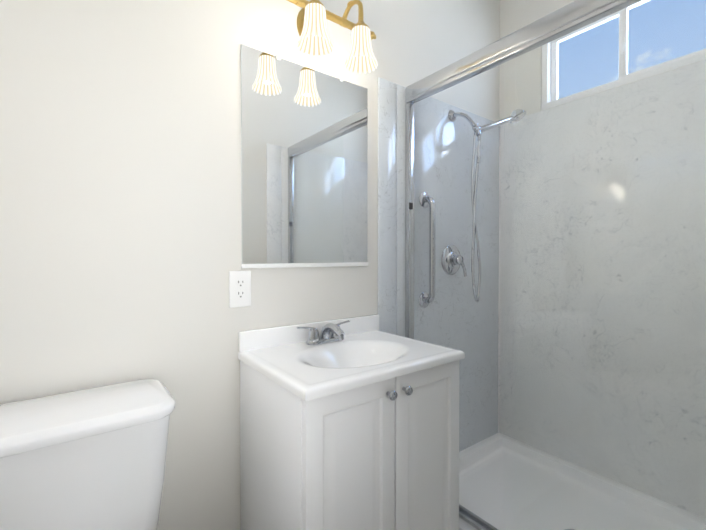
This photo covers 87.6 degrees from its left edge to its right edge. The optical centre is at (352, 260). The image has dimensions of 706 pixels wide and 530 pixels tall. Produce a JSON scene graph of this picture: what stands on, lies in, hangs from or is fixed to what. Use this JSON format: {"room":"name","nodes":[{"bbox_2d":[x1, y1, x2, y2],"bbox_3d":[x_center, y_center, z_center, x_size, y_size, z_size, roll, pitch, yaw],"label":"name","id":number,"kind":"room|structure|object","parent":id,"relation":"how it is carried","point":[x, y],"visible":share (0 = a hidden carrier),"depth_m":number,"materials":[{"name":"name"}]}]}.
{"room":"bathroom","nodes":[
{"label":"bathroom","id":0,"kind":"room"},
{"bbox_2d":[0,0,705,529],"bbox_3d":[0.517,-0.249,0.362,3.102,2.850,0.121,-1,1,-37],"label":"wall","id":1,"kind":"structure","parent":0,"point":[120,190],"depth_m":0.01,"materials":[{"name":"white paint"}]},
{"bbox_2d":[229,271,250,307],"bbox_3d":[-0.392,0.099,1.279,0.078,0.126,0.007,-1,1,-37],"label":"electrical outlet","id":2,"kind":"object","parent":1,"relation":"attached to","point":[239,288],"visible":1,"depth_m":1.28,"materials":[{"name":"white plastic"}]},
{"bbox_2d":[241,44,367,268],"bbox_3d":[-0.161,-0.369,1.446,0.567,0.788,0.009,-1,1,-37],"label":"mirror","id":3,"kind":"object","parent":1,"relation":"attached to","point":[304,139],"visible":1,"depth_m":1.41,"materials":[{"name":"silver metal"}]},
{"bbox_2d":[287,0,377,73],"bbox_3d":[-0.087,-0.849,1.338,0.516,0.276,0.262,-1,1,-37],"label":"sconce","id":4,"kind":"object","parent":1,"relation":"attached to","point":[314,38],"visible":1,"depth_m":1.30,"materials":[{"name":"white glass"}]},
{"bbox_2d":[541,0,705,109],"bbox_3d":[1.296,-1.034,1.763,0.070,0.412,0.744,-1,1,-37],"label":"window","id":5,"kind":"structure","parent":1,"relation":"in","point":[553,79],"depth_m":1.79,"materials":[{"name":"white plastic"}]},
{"bbox_3d":[0.530,1.226,0.362,3.102,0.100,2.845,-1,1,-37],"label":"floor","id":6,"kind":"structure","parent":0,"visible":0},
{"bbox_2d":[0,379,174,529],"bbox_3d":[-0.558,0.762,0.670,0.504,0.818,0.758,-1,1,-37],"label":"toilet","id":7,"kind":"object","parent":6,"relation":"on","point":[92,459],"visible":1,"depth_m":0.83,"materials":[{"name":"white ceramic"}]},
{"bbox_2d":[238,314,464,529],"bbox_3d":[0.000,0.705,1.280,0.635,0.918,0.485,-1,1,-37],"label":"bathroom vanity","id":8,"kind":"object","parent":6,"relation":"on","point":[357,428],"visible":0.98,"depth_m":1.11,"materials":[{"name":"white wood"}]},
{"bbox_2d":[297,320,349,344],"bbox_3d":[-0.079,0.274,1.379,0.236,0.077,0.146,-1,1,-37],"label":"faucet","id":9,"kind":"object","parent":8,"relation":"on","point":[337,333],"visible":0.96,"depth_m":1.37,"materials":[{"name":"silver metal"}]},
{"bbox_2d":[378,0,705,529],"bbox_3d":[0.866,0.172,1.469,0.977,1.979,1.218,-1,1,-37],"label":"shower","id":10,"kind":"object","parent":6,"relation":"on","point":[544,271],"visible":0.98,"depth_m":1.76,"materials":[{"name":"white plastic"}]}
]}

